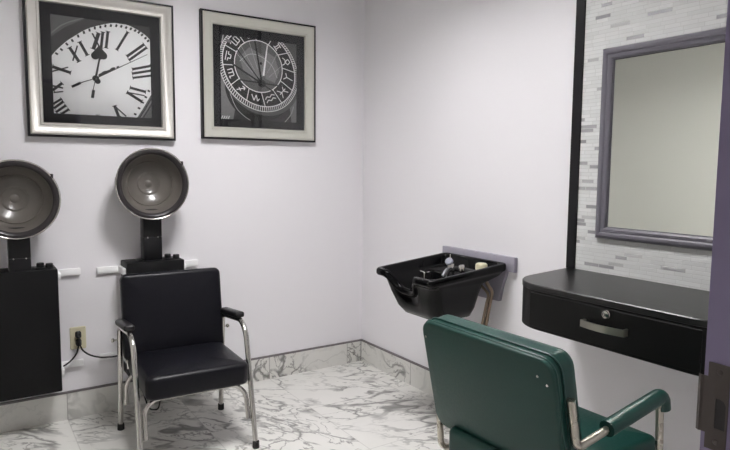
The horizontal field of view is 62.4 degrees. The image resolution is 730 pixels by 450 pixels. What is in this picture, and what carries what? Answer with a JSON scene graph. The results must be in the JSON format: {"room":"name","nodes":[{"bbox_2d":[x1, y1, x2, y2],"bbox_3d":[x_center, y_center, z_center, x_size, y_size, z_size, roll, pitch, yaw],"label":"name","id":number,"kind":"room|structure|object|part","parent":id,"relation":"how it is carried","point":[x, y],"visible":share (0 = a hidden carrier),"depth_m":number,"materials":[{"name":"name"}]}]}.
{"room":"salon","nodes":[
{"label":"salon","id":0,"kind":"room"},
{"bbox_2d":[0,0,363,402],"bbox_3d":[-1.131,-0.475,3.292,2.820,2.910,0.100,-3,6,-33],"label":"wall","id":1,"kind":"structure","parent":0,"point":[280,223],"depth_m":3.52,"materials":[{"name":"white paint"}]},
{"bbox_2d":[0,159,80,401],"bbox_3d":[-1.608,0.252,2.882,0.456,1.125,0.172,-3,6,-33],"label":"hair dryer","id":2,"kind":"object","parent":1,"relation":"attached to","point":[30,196],"visible":1,"depth_m":2.83,"materials":[{"name":"black plastic"}]},
{"bbox_2d":[0,159,60,239],"bbox_3d":[-1.635,-0.122,2.814,0.369,0.368,0.152,-3,6,-33],"label":"hood","id":3,"kind":"object","parent":2,"relation":"attached to","point":[30,196],"depth_m":2.83,"materials":[{"name":"silver metal"}]},
{"bbox_3d":[-1.571,0.192,2.914,0.036,0.020,0.036,-3,6,-33],"label":"control knob","id":4,"kind":"part","parent":2,"relation":"part of","materials":[{"name":"black plastic"}]},
{"bbox_3d":[-1.523,0.194,2.905,0.036,0.020,0.036,-3,6,-33],"label":"control knob","id":5,"kind":"part","parent":2,"relation":"part of","materials":[{"name":"black plastic"}]},
{"bbox_3d":[-1.493,0.641,3.043,0.106,0.153,0.025,-4,7,-37],"label":"power cord","id":6,"kind":"part","parent":2,"relation":"part of","materials":[{"name":"black rubber"}]},
{"bbox_2d":[57,268,80,279],"bbox_3d":[-1.471,0.242,2.995,0.118,0.036,0.135,-3,6,-33],"label":"wall bracket","id":7,"kind":"object","parent":1,"relation":"attached to","point":[72,271],"visible":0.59,"depth_m":3.04,"materials":[{"name":"white plastic"}]},
{"bbox_2d":[61,359,83,375],"bbox_3d":[-1.475,0.716,3.040,0.118,0.036,0.135,-3,6,-33],"label":"wall bracket","id":8,"kind":"object","parent":1,"relation":"attached to","point":[79,362],"visible":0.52,"depth_m":3.08,"materials":[{"name":"white plastic"}]},
{"bbox_2d":[70,326,85,349],"bbox_3d":[-1.477,0.581,3.102,0.076,0.116,0.008,-3,6,-33],"label":"wall outlet","id":9,"kind":"object","parent":1,"relation":"attached to","point":[82,329],"visible":0.8,"depth_m":3.10,"materials":[{"name":"beige plastic"}]},
{"bbox_2d":[22,0,175,140],"bbox_3d":[-1.321,-0.797,3.050,0.702,0.711,0.035,-3,6,-33],"label":"picture frame","id":10,"kind":"object","parent":1,"relation":"attached to","point":[102,69],"visible":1,"depth_m":3.04,"materials":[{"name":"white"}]},
{"bbox_2d":[50,14,151,117],"bbox_3d":[-1.327,-0.794,3.055,0.466,0.474,0.002,-3,6,-33],"label":"print","id":11,"kind":"object","parent":10,"relation":"attached to","point":[101,66],"depth_m":3.05,"materials":[{"name":"white paper"}]},
{"bbox_2d":[97,265,125,274],"bbox_3d":[-1.308,0.238,3.104,0.118,0.036,0.135,-3,6,-33],"label":"wall bracket","id":12,"kind":"object","parent":1,"relation":"attached to","point":[108,269],"visible":0.9,"depth_m":3.14,"materials":[{"name":"white plastic"}]},
{"bbox_2d":[99,351,125,362],"bbox_3d":[-1.312,0.697,3.147,0.118,0.036,0.135,-3,6,-33],"label":"wall bracket","id":13,"kind":"object","parent":1,"relation":"attached to","point":[109,353],"visible":0.33,"depth_m":3.18,"materials":[{"name":"white plastic"}]},
{"bbox_2d":[76,148,188,409],"bbox_3d":[-1.210,0.299,3.151,0.551,1.395,0.172,-3,6,-33],"label":"hair dryer","id":14,"kind":"object","parent":1,"relation":"attached to","point":[152,184],"visible":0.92,"depth_m":3.14,"materials":[{"name":"black plastic"}]},
{"bbox_3d":[-1.284,0.796,3.171,0.393,0.400,0.064,-2,6,-22],"label":"power cord","id":15,"kind":"part","parent":14,"relation":"part of","materials":[{"name":"black rubber"}]},
{"bbox_2d":[115,148,188,219],"bbox_3d":[-1.124,-0.216,3.145,0.369,0.368,0.152,-3,6,-33],"label":"hood","id":16,"kind":"object","parent":14,"relation":"attached to","point":[151,183],"depth_m":3.14,"materials":[{"name":"silver metal"}]},
{"bbox_3d":[-1.065,0.165,3.249,0.036,0.020,0.036,-3,6,-33],"label":"control knob","id":17,"kind":"part","parent":14,"relation":"part of","materials":[{"name":"black plastic"}]},
{"bbox_2d":[0,341,360,432],"bbox_3d":[-1.112,0.910,3.375,2.620,0.138,0.012,-3,6,-33],"label":"baseboard","id":18,"kind":"structure","parent":1,"relation":"attached to","point":[31,413],"depth_m":3.19,"materials":[{"name":"stone"}]},
{"bbox_2d":[184,260,197,269],"bbox_3d":[-0.964,0.219,3.330,0.118,0.036,0.135,-3,6,-33],"label":"wall bracket","id":19,"kind":"object","parent":1,"relation":"attached to","point":[187,263],"visible":0.47,"depth_m":3.38,"materials":[{"name":"white plastic"}]},
{"bbox_2d":[199,8,315,142],"bbox_3d":[-0.608,-0.848,3.521,0.714,0.704,0.035,-3,6,-33],"label":"picture frame","id":20,"kind":"object","parent":1,"relation":"attached to","point":[258,74],"visible":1,"depth_m":3.51,"materials":[{"name":"black"}]},
{"bbox_2d":[220,34,295,122],"bbox_3d":[-0.615,-0.846,3.524,0.477,0.467,0.003,-3,6,-33],"label":"print","id":21,"kind":"object","parent":20,"relation":"attached to","point":[258,73],"depth_m":3.51,"materials":[{"name":"black paper"}]},
{"bbox_2d":[0,361,449,449],"bbox_3d":[0.154,1.218,1.483,2.820,0.100,4.800,-3,6,-33],"label":"floor","id":22,"kind":"structure","parent":0,"point":[358,405],"depth_m":3.09,"materials":[{"name":"stone"}]},
{"bbox_2d":[111,267,259,449],"bbox_3d":[-0.857,0.638,2.862,0.583,0.780,0.555,-3,6,-31],"label":"chair","id":23,"kind":"object","parent":22,"relation":"on","point":[171,325],"visible":1,"depth_m":2.90,"materials":[{"name":"black leather"}]},
{"bbox_3d":[-1.075,0.737,2.740,0.024,0.548,0.537,-3,6,-31],"label":"frame","id":24,"kind":"part","parent":23,"relation":"part of","materials":[{"name":"silver metal"}]},
{"bbox_3d":[-0.964,0.439,3.028,0.486,0.418,0.128,-3,6,-31],"label":"backrest","id":25,"kind":"part","parent":23,"relation":"part of","materials":[{"name":"black leather"}]},
{"bbox_3d":[-0.845,0.673,2.861,0.462,0.117,0.455,-3,6,-31],"label":"seat","id":26,"kind":"part","parent":23,"relation":"part of","materials":[{"name":"black leather"}]},
{"bbox_3d":[-0.641,0.716,3.002,0.024,0.548,0.537,-3,6,-31],"label":"frame","id":27,"kind":"part","parent":23,"relation":"part of","materials":[{"name":"silver metal"}]},
{"bbox_2d":[423,314,670,449],"bbox_3d":[0.530,0.709,1.843,0.542,0.850,0.579,-3,6,-33],"label":"salon chair","id":28,"kind":"object","parent":22,"relation":"on","point":[493,388],"visible":1,"depth_m":1.66,"materials":[{"name":"green leather"}]},
{"bbox_3d":[0.345,0.481,1.692,0.087,0.350,0.500,-3,6,-33],"label":"panel","id":29,"kind":"part","parent":28,"relation":"part of","materials":[{"name":"green leather"}]},
{"bbox_3d":[0.384,0.472,1.717,0.158,0.357,0.496,-3,6,-33],"label":"backrest","id":30,"kind":"part","parent":28,"relation":"part of","materials":[{"name":"green leather"}]},
{"bbox_3d":[0.565,0.666,1.834,0.490,0.104,0.392,-3,6,-33],"label":"seat","id":31,"kind":"part","parent":28,"relation":"part of","materials":[{"name":"green leather"}]},
{"bbox_3d":[0.684,0.785,1.632,0.458,0.740,0.022,-3,6,-33],"label":"arm frame","id":32,"kind":"part","parent":28,"relation":"part of","materials":[{"name":"silver metal"}]},
{"bbox_2d":[362,0,727,449],"bbox_3d":[1.297,-0.341,2.090,0.108,2.910,4.600,-3,6,-33],"label":"wall","id":33,"kind":"structure","parent":0,"point":[467,107],"depth_m":2.94,"materials":[{"name":"white paint"}]},
{"bbox_2d":[0,339,428,405],"bbox_3d":[-0.315,1.025,2.177,2.620,0.147,2.900,-3,6,-33],"label":"trim","id":34,"kind":"structure","parent":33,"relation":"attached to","point":[362,340],"depth_m":3.62,"materials":[{"name":"grey"}]},
{"bbox_2d":[361,341,432,395],"bbox_3d":[0.776,0.972,2.890,0.012,0.138,2.888,-3,6,-33],"label":"baseboard","id":35,"kind":"structure","parent":33,"relation":"attached to","point":[418,377],"depth_m":3.74,"materials":[{"name":"stone"}]},
{"bbox_2d":[376,246,517,325],"bbox_3d":[0.378,0.400,2.998,0.511,0.510,0.524,-3,6,-33],"label":"sink","id":36,"kind":"object","parent":33,"relation":"attached to","point":[451,281],"visible":0.88,"depth_m":2.94,"materials":[{"name":"black ceramic"}]},
{"bbox_2d":[441,254,472,276],"bbox_3d":[0.463,0.211,3.021,0.119,0.103,0.216,-3,6,-33],"label":"faucet","id":37,"kind":"object","parent":36,"relation":"on","point":[451,269],"depth_m":3.04,"materials":[{"name":"grey metal"}]},
{"bbox_3d":[0.580,0.172,3.110,0.024,0.074,0.524,-3,6,-33],"label":"wall plate","id":38,"kind":"part","parent":36,"relation":"part of","materials":[{"name":"grey"}]},
{"bbox_2d":[566,0,585,268],"bbox_3d":[0.909,-0.825,2.539,0.016,2.037,0.044,-3,6,-33],"label":"trim","id":39,"kind":"structure","parent":33,"relation":"attached to","point":[580,4],"depth_m":2.57,"materials":[{"name":"black"}]},
{"bbox_2d":[522,268,709,375],"bbox_3d":[0.966,0.322,2.116,0.489,0.170,0.986,-3,6,-33],"label":"wall-mounted drawer","id":40,"kind":"object","parent":33,"relation":"attached to","point":[665,325],"visible":0.95,"depth_m":2.01,"materials":[{"name":"black laminate"}]},
{"bbox_3d":[0.781,0.339,1.984,0.036,0.023,0.163,-3,6,-33],"label":"handle","id":41,"kind":"part","parent":40,"relation":"part of","materials":[{"name":"silver metal"}]},
{"bbox_3d":[0.800,0.340,2.007,0.011,0.126,0.636,-3,6,-33],"label":"drawer","id":42,"kind":"part","parent":40,"relation":"part of","materials":[{"name":"black laminate"}]},
{"bbox_2d":[595,27,725,250],"bbox_3d":[1.159,-0.301,2.183,0.023,0.769,0.710,-3,6,-33],"label":"mirror","id":43,"kind":"object","parent":33,"relation":"attached to","point":[660,111],"visible":1,"depth_m":2.26,"materials":[{"name":"grey mirror"}]},
{"bbox_3d":[0.532,-0.226,0.795,2.620,2.910,0.120,-3,6,-33],"label":"wall","id":44,"kind":"structure","parent":0,"visible":0},
{"bbox_2d":[696,0,729,449],"bbox_3d":[0.021,0.196,0.485,1.390,2.120,0.155,-3,6,-33],"label":"door","id":45,"kind":"structure","parent":44,"relation":"in","point":[713,399],"depth_m":0.87,"materials":[{"name":"purple paint"}]},
{"bbox_3d":[0.510,0.266,0.885,0.004,0.130,0.044,-3,6,-33],"label":"strike plate","id":46,"kind":"part","parent":45,"relation":"part of","materials":[{"name":"brown metal"}]}
]}

